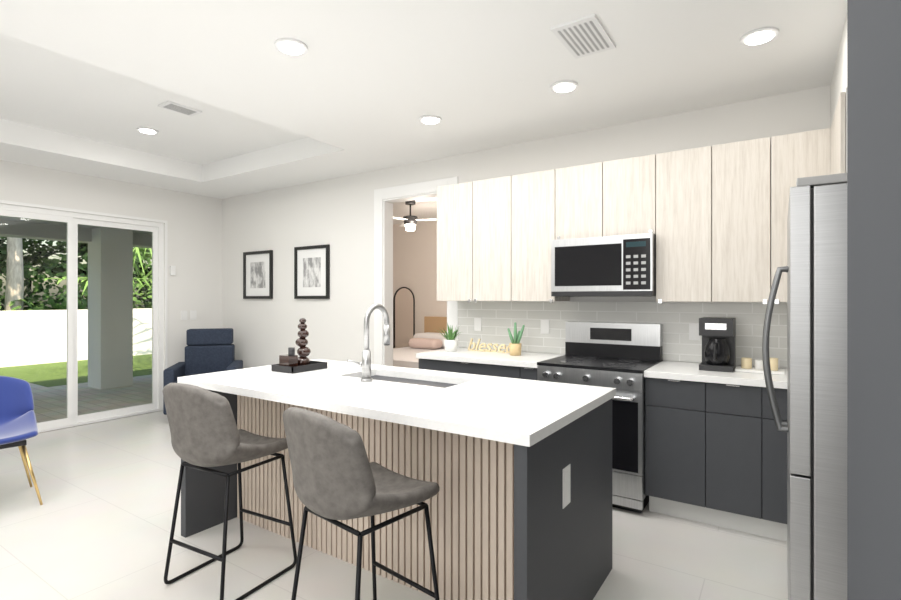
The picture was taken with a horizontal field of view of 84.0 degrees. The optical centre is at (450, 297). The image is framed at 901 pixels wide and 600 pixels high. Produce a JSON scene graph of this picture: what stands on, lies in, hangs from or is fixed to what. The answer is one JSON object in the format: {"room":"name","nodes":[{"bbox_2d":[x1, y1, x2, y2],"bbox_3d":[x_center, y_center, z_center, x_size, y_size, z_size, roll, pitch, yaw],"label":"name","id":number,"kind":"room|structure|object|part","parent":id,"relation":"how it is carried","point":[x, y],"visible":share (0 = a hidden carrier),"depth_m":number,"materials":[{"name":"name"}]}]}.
{"room":"kitchen","nodes":[
{"label":"kitchen","id":0,"kind":"room"},
{"bbox_2d":[0,160,221,369],"bbox_3d":[-4.120,0.020,5.341,0.140,2.720,3.520,0,0,34],"label":"wall","id":1,"kind":"structure","parent":0,"point":[194,242],"depth_m":6.22,"materials":[{"name":"white paint"}]},
{"bbox_2d":[0,200,167,432],"bbox_3d":[-4.308,0.215,5.010,0.112,2.330,2.820,0,0,34],"label":"sliding glass door","id":2,"kind":"structure","parent":1,"relation":"in","point":[72,219],"depth_m":5.52,"materials":[{"name":"white"}]},
{"bbox_2d":[170,266,175,275],"bbox_3d":[-3.447,-0.340,6.203,0.029,0.120,0.060,0,0,34],"label":"switch plate","id":3,"kind":"object","parent":1,"relation":"attached to","point":[172,268],"depth_m":6.20,"materials":[{"name":"white plastic"}]},
{"bbox_2d":[181,311,186,319],"bbox_3d":[-3.374,0.220,6.334,0.007,0.120,0.080,0,0,34],"label":"switch plate","id":4,"kind":"object","parent":1,"relation":"attached to","point":[183,313],"depth_m":6.33,"materials":[{"name":"white plastic"}]},
{"bbox_2d":[190,310,196,319],"bbox_3d":[-3.308,0.220,6.434,0.007,0.120,0.080,0,0,34],"label":"switch plate","id":5,"kind":"object","parent":1,"relation":"attached to","point":[193,314],"depth_m":6.43,"materials":[{"name":"white plastic"}]},
{"bbox_2d":[0,411,787,599],"bbox_3d":[-1.882,1.440,1.893,7.400,0.120,6.800,0,0,34],"label":"floor","id":6,"kind":"structure","parent":0,"point":[97,524],"depth_m":2.75,"materials":[{"name":"tile"}]},
{"bbox_2d":[0,376,42,504],"bbox_3d":[-3.120,0.972,3.377,0.639,0.820,0.504,0,0,43],"label":"dining chair","id":7,"kind":"object","parent":6,"relation":"on","point":[18,425],"visible":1,"depth_m":3.57,"materials":[{"name":"blue fabric"}]},
{"bbox_3d":[-3.124,0.761,3.381,0.646,0.415,0.527,0,0,44],"label":"seat","id":8,"kind":"part","parent":7,"relation":"part of","materials":[{"name":"blue fabric"}]},
{"bbox_2d":[163,328,242,414],"bbox_3d":[-2.881,0.880,5.893,0.740,1.000,0.750,0,0,-17],"label":"armchair","id":9,"kind":"object","parent":6,"relation":"on","point":[211,350],"visible":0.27,"depth_m":6.06,"materials":[{"name":"blue fabric"}]},
{"bbox_2d":[163,383,296,599],"bbox_3d":[-1.098,0.881,2.453,0.460,0.997,0.522,0,0,28],"label":"stool","id":10,"kind":"object","parent":6,"relation":"on","point":[205,431],"visible":1,"depth_m":2.25,"materials":[{"name":"grey leather"}]},
{"bbox_3d":[-1.100,0.592,2.449,0.485,0.432,0.524,0,0,29],"label":"seat","id":11,"kind":"part","parent":10,"relation":"part of","materials":[{"name":"leather"}]},
{"bbox_2d":[282,407,439,599],"bbox_3d":[-0.351,0.881,1.899,0.460,0.997,0.522,0,0,41],"label":"stool","id":12,"kind":"object","parent":6,"relation":"on","point":[337,475],"visible":1,"depth_m":1.70,"materials":[{"name":"grey leather"}]},
{"bbox_3d":[-0.354,0.592,1.895,0.485,0.432,0.524,0,0,41],"label":"seat","id":13,"kind":"part","parent":12,"relation":"part of","materials":[{"name":"leather"}]},
{"bbox_2d":[177,359,615,599],"bbox_3d":[-0.370,0.920,2.728,2.220,0.920,1.052,0,0,34],"label":"kitchen island","id":14,"kind":"object","parent":6,"relation":"on","point":[519,472],"visible":0.88,"depth_m":2.29,"materials":[{"name":"white stone"}]},
{"bbox_2d":[271,318,326,373],"bbox_3d":[-0.965,0.294,3.205,0.200,0.330,0.280,0,0,34],"label":"sculpture","id":15,"kind":"object","parent":14,"relation":"on","point":[291,362],"visible":1,"depth_m":3.18,"materials":[{"name":"brown wood"}]},
{"bbox_2d":[347,303,389,381],"bbox_3d":[-0.452,0.244,2.828,0.114,0.429,0.263,0,0,34],"label":"faucet","id":16,"kind":"object","parent":14,"relation":"on","point":[365,363],"visible":1,"depth_m":2.76,"materials":[{"name":"silver metal"}]},
{"bbox_2d":[416,347,564,379],"bbox_3d":[0.337,0.920,4.112,1.091,0.920,0.619,0,0,34],"label":"base cabinet","id":17,"kind":"object","parent":6,"relation":"on","point":[523,365],"visible":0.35,"depth_m":3.90,"materials":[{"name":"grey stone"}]},
{"bbox_2d":[435,323,460,351],"bbox_3d":[-0.022,0.332,4.342,0.243,0.254,0.304,0,0,34],"label":"potted plant","id":18,"kind":"object","parent":17,"relation":"on","point":[450,342],"visible":1,"depth_m":4.28,"materials":[{"name":"white"}]},
{"bbox_2d":[468,338,509,352],"bbox_3d":[0.346,0.406,4.256,0.464,0.107,0.015,0,0,34],"label":"decor","id":19,"kind":"object","parent":17,"relation":"on","point":[500,347],"visible":0.88,"depth_m":4.28,"materials":[{"name":"beige"}]},
{"bbox_2d":[507,322,524,355],"bbox_3d":[0.527,0.327,4.023,0.147,0.264,0.111,0,0,34],"label":"potted plant","id":20,"kind":"object","parent":17,"relation":"on","point":[515,344],"visible":1,"depth_m":3.99,"materials":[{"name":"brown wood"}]},
{"bbox_2d":[537,321,662,512],"bbox_3d":[1.069,0.785,3.579,0.716,1.190,0.700,0,0,34],"label":"range","id":21,"kind":"object","parent":6,"relation":"on","point":[621,358],"visible":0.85,"depth_m":3.33,"materials":[{"name":"silver metal"}]},
{"bbox_2d":[644,361,786,541],"bbox_3d":[1.798,0.920,3.145,0.977,0.920,0.619,0,0,34],"label":"base cabinet","id":22,"kind":"object","parent":6,"relation":"on","point":[715,448],"visible":0.77,"depth_m":2.97,"materials":[{"name":"grey wood"}]},
{"bbox_2d":[699,317,735,371],"bbox_3d":[1.706,0.294,3.201,0.190,0.330,0.279,0,0,34],"label":"coffee maker","id":23,"kind":"object","parent":22,"relation":"on","point":[718,334],"visible":1,"depth_m":3.15,"materials":[{"name":"black plastic"}]},
{"bbox_2d":[735,357,784,374],"bbox_3d":[1.931,0.414,3.123,0.260,0.090,0.180,0,0,34],"label":"tray","id":24,"kind":"object","parent":22,"relation":"on","point":[746,364],"visible":0.88,"depth_m":3.10,"materials":[{"name":"white"}]},
{"bbox_2d":[762,173,846,599],"bbox_3d":[1.714,0.485,1.893,0.903,1.790,0.912,0,0,34],"label":"fridge","id":25,"kind":"object","parent":6,"relation":"on","point":[815,424],"visible":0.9,"depth_m":1.67,"materials":[{"name":"metal"}]},
{"bbox_2d":[847,0,900,599],"bbox_3d":[0.330,0.022,-0.374,0.759,2.716,2.660,0,0,34],"label":"pantry cabinet","id":26,"kind":"object","parent":6,"relation":"on","point":[873,299],"visible":1,"depth_m":0.66,"materials":[{"name":"grey wood"}]},
{"bbox_2d":[393,220,446,333],"bbox_3d":[0.494,0.020,8.200,4.680,2.720,0.140,0,0,34],"label":"wall","id":27,"kind":"structure","parent":0,"point":[415,262],"depth_m":8.79,"materials":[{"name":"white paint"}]},
{"bbox_2d":[393,287,414,347],"bbox_3d":[-0.837,0.370,8.979,0.484,1.144,0.024,0,0,34],"label":"arched mirror","id":28,"kind":"object","parent":27,"relation":"attached to","point":[403,316],"visible":0.85,"depth_m":8.99,"materials":[{"name":"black mirror"}]},
{"bbox_2d":[0,0,846,224],"bbox_3d":[-1.046,-1.515,3.283,7.540,0.350,10.040,0,0,34],"label":"ceiling","id":29,"kind":"structure","parent":0,"point":[87,87],"depth_m":3.08,"materials":[{"name":"white paint"}]},
{"bbox_2d":[137,127,157,133],"bbox_3d":[-2.775,-1.532,4.583,0.170,0.016,0.170,0,0,34],"label":"recessed light","id":30,"kind":"object","parent":29,"relation":"in","point":[146,130],"visible":0.98,"depth_m":4.56,"materials":[{"name":"white plastic"}]},
{"bbox_2d":[157,100,201,116],"bbox_3d":[-2.191,-1.533,4.053,0.170,0.013,0.270,0,0,34],"label":"ceiling vent","id":31,"kind":"object","parent":29,"relation":"in","point":[179,108],"visible":0.98,"depth_m":4.03,"materials":[{"name":"white metal"}]},
{"bbox_2d":[274,38,307,55],"bbox_3d":[-0.847,-1.332,2.659,0.170,0.016,0.170,0,0,34],"label":"recessed light","id":32,"kind":"object","parent":29,"relation":"in","point":[291,46],"visible":0.98,"depth_m":2.64,"materials":[{"name":"white plastic"}]},
{"bbox_2d":[393,200,436,230],"bbox_3d":[-0.565,-1.135,6.792,1.073,0.410,1.024,0,0,34],"label":"ceiling fan","id":33,"kind":"object","parent":29,"relation":"hanging from","point":[409,223],"visible":0.85,"depth_m":6.83,"materials":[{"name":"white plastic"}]},
{"bbox_2d":[419,115,441,124],"bbox_3d":[-0.152,-1.332,3.746,0.170,0.016,0.170,0,0,34],"label":"recessed light","id":34,"kind":"object","parent":29,"relation":"in","point":[430,119],"visible":0.96,"depth_m":3.72,"materials":[{"name":"white plastic"}]},
{"bbox_2d":[551,80,577,92],"bbox_3d":[0.718,-1.332,3.158,0.170,0.016,0.170,0,0,34],"label":"recessed light","id":35,"kind":"object","parent":29,"relation":"in","point":[564,86],"visible":1,"depth_m":3.13,"materials":[{"name":"white plastic"}]},
{"bbox_2d":[551,14,615,58],"bbox_3d":[0.687,-1.333,2.567,0.220,0.013,0.360,0,0,34],"label":"ceiling vent","id":36,"kind":"object","parent":29,"relation":"in","point":[583,36],"visible":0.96,"depth_m":2.54,"materials":[{"name":"white metal"}]},
{"bbox_2d":[740,27,778,45],"bbox_3d":[1.577,-1.332,2.554,0.170,0.016,0.170,0,0,34],"label":"recessed light","id":37,"kind":"object","parent":29,"relation":"in","point":[759,36],"visible":0.92,"depth_m":2.53,"materials":[{"name":"white plastic"}]},
{"bbox_2d":[222,85,829,368],"bbox_3d":[-0.025,0.020,4.825,7.540,2.720,0.140,0,0,34],"label":"wall","id":38,"kind":"structure","parent":0,"point":[336,214],"depth_m":5.41,"materials":[{"name":"white paint"}]},
{"bbox_2d":[243,250,272,298],"bbox_3d":[-2.436,-0.290,6.318,0.570,0.600,0.028,0,0,34],"label":"picture frame","id":39,"kind":"object","parent":38,"relation":"attached to","point":[257,274],"visible":1,"depth_m":6.31,"materials":[{"name":"black"}]},
{"bbox_2d":[294,244,329,298],"bbox_3d":[-1.603,-0.295,5.766,0.570,0.610,0.028,0,0,34],"label":"picture frame","id":40,"kind":"object","parent":38,"relation":"attached to","point":[311,272],"visible":1,"depth_m":5.76,"materials":[{"name":"black"}]},
{"bbox_2d":[374,176,457,365],"bbox_3d":[-0.325,0.122,5.014,1.040,2.521,0.156,0,0,34],"label":"door frame","id":41,"kind":"structure","parent":38,"relation":"attached to","point":[385,199],"depth_m":5.19,"materials":[{"name":"white wood"}]},
{"bbox_2d":[437,176,512,301],"bbox_3d":[0.270,-0.477,4.337,0.729,1.004,0.322,0,0,34],"label":"upper cabinet","id":42,"kind":"object","parent":38,"relation":"attached to","point":[475,218],"depth_m":4.18,"materials":[{"name":"brown wood"}]},
{"bbox_2d":[513,169,569,302],"bbox_3d":[0.727,-0.477,4.034,0.368,1.004,0.322,0,0,34],"label":"upper cabinet","id":43,"kind":"object","parent":38,"relation":"attached to","point":[535,193],"depth_m":3.90,"materials":[{"name":"brown wood"}]},
{"bbox_2d":[557,162,604,239],"bbox_3d":[1.033,-0.708,3.832,0.359,0.544,0.322,0,0,34],"label":"upper cabinet","id":44,"kind":"object","parent":38,"relation":"attached to","point":[581,188],"depth_m":3.68,"materials":[{"name":"brown wood"}]},
{"bbox_2d":[458,301,786,367],"bbox_3d":[1.220,0.242,3.909,2.787,0.431,0.010,0,0,34],"label":"tile backsplash","id":45,"kind":"structure","parent":38,"relation":"attached to","point":[500,318],"depth_m":3.81,"materials":[{"name":"white tile"}]},
{"bbox_2d":[474,318,481,330],"bbox_3d":[0.248,0.240,4.542,0.076,0.120,0.005,0,0,34],"label":"outlet","id":46,"kind":"object","parent":45,"relation":"attached to","point":[477,321],"depth_m":4.54,"materials":[{"name":"white plastic"}]},
{"bbox_2d":[541,319,548,333],"bbox_3d":[0.789,0.240,4.184,0.076,0.120,0.005,0,0,34],"label":"outlet","id":47,"kind":"object","parent":45,"relation":"attached to","point":[544,323],"depth_m":4.18,"materials":[{"name":"white plastic"}]},
{"bbox_2d":[689,323,700,339],"bbox_3d":[1.738,0.240,3.557,0.076,0.120,0.005,0,0,34],"label":"outlet","id":48,"kind":"object","parent":45,"relation":"attached to","point":[693,331],"depth_m":3.55,"materials":[{"name":"white plastic"}]},
{"bbox_2d":[605,154,656,235],"bbox_3d":[1.332,-0.708,3.634,0.358,0.544,0.322,0,0,34],"label":"upper cabinet","id":49,"kind":"object","parent":38,"relation":"attached to","point":[630,183],"depth_m":3.49,"materials":[{"name":"brown wood"}]},
{"bbox_2d":[551,233,655,296],"bbox_3d":[1.157,-0.222,3.694,0.714,0.422,0.410,0,0,34],"label":"microwave","id":50,"kind":"object","parent":49,"relation":"attached to","point":[621,265],"visible":0.98,"depth_m":3.50,"materials":[{"name":"silver plastic"}]},
{"bbox_2d":[656,146,712,302],"bbox_3d":[1.625,-0.477,3.440,0.339,1.004,0.322,0,0,34],"label":"upper cabinet","id":51,"kind":"object","parent":38,"relation":"attached to","point":[684,238],"depth_m":3.30,"materials":[{"name":"brown wood"}]},
{"bbox_2d":[713,128,829,303],"bbox_3d":[2.027,-0.477,3.174,0.624,1.004,0.322,0,0,34],"label":"upper cabinet","id":52,"kind":"object","parent":38,"relation":"attached to","point":[713,218],"depth_m":3.08,"materials":[{"name":"brown wood"}]},
{"bbox_2d":[830,18,846,172],"bbox_3d":[2.190,0.020,2.718,0.140,2.720,0.930,0,0,34],"label":"wall","id":53,"kind":"structure","parent":0,"point":[838,84],"depth_m":2.60,"materials":[{"name":"white paint"}]},
{"bbox_2d":[830,92,844,174],"bbox_3d":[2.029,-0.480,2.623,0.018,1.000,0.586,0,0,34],"label":"upper cabinet","id":54,"kind":"object","parent":53,"relation":"attached to","point":[837,146],"visible":0.29,"depth_m":2.47,"materials":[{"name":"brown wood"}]},
{"bbox_2d":[846,14,846,88],"bbox_3d":[1.861,-1.165,1.796,0.610,0.350,0.970,0,0,34],"label":"wall","id":55,"kind":"structure","parent":0,"point":[846,51],"depth_m":2.36,"materials":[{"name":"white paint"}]},
{"bbox_3d":[-0.400,1.440,6.849,4.400,0.120,3.100,0,0,33],"label":"floor","id":56,"kind":"structure","parent":0,"visible":0},
{"bbox_2d":[393,316,446,368],"bbox_3d":[-0.266,0.850,7.369,1.750,1.060,2.075,0,0,34],"label":"bed","id":57,"kind":"object","parent":56,"relation":"on","point":[405,357],"depth_m":7.62,"materials":[{"name":"beige fabric"}]},
{"bbox_2d":[409,332,445,348],"bbox_3d":[-0.299,0.688,8.089,0.700,0.215,0.680,0,0,34],"label":"bed pillow","id":58,"kind":"object","parent":57,"relation":"on","point":[428,340],"visible":0.4,"depth_m":7.73,"materials":[{"name":"pink fabric"}]},
{"label":"outside","id":59,"kind":"structure","parent":0,"visible":0},
{"bbox_2d":[0,354,151,386],"bbox_3d":[-21.123,1.565,18.706,36.750,0.130,80.000,0,0,34],"label":"lawn","id":60,"kind":"structure","parent":59,"point":[53,370],"depth_m":10.20,"materials":[{"name":"green plant"}]},
{"bbox_2d":[4,237,23,310],"bbox_3d":[-11.638,-3.459,12.861,7.908,10.201,6.667,0,0,34],"label":"tree","id":61,"kind":"object","parent":60,"relation":"on","point":[15,271],"depth_m":12.74,"materials":[{"name":"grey plant"}]},
{"bbox_2d":[0,308,151,366],"bbox_3d":[-9.616,0.955,11.089,0.150,1.350,60.000,0,0,34],"label":"fence","id":62,"kind":"object","parent":60,"relation":"on","point":[50,332],"depth_m":11.46,"materials":[{"name":"white"}]},
{"bbox_2d":[0,236,151,310],"bbox_3d":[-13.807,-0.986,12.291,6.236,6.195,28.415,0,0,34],"label":"tree","id":63,"kind":"object","parent":60,"relation":"on","point":[50,267],"depth_m":14.39,"materials":[{"name":"green plant"}]},
{"bbox_2d":[43,247,151,298],"bbox_3d":[-6.005,-0.126,11.413,5.718,3.520,5.284,0,0,34],"label":"tree","id":64,"kind":"object","parent":60,"relation":"on","point":[85,280],"depth_m":9.94,"materials":[{"name":"green plant"}]},
{"bbox_2d":[28,375,162,432],"bbox_3d":[-6.529,1.488,5.689,4.260,0.185,12.400,0,0,34],"label":"patio","id":65,"kind":"structure","parent":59,"point":[107,396],"depth_m":6.94,"materials":[{"name":"grey wood"}]},
{"bbox_2d":[88,227,132,388],"bbox_3d":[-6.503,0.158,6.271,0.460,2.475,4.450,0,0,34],"label":"column","id":66,"kind":"structure","parent":65,"relation":"on","point":[120,319],"depth_m":7.78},
{"bbox_2d":[0,216,151,247],"bbox_3d":[-5.945,-1.100,5.302,2.860,0.440,12.400,0,0,34],"label":"roof","id":67,"kind":"structure","parent":66,"relation":"on","point":[19,229],"depth_m":7.33,"materials":[{"name":"grey"}]}
]}

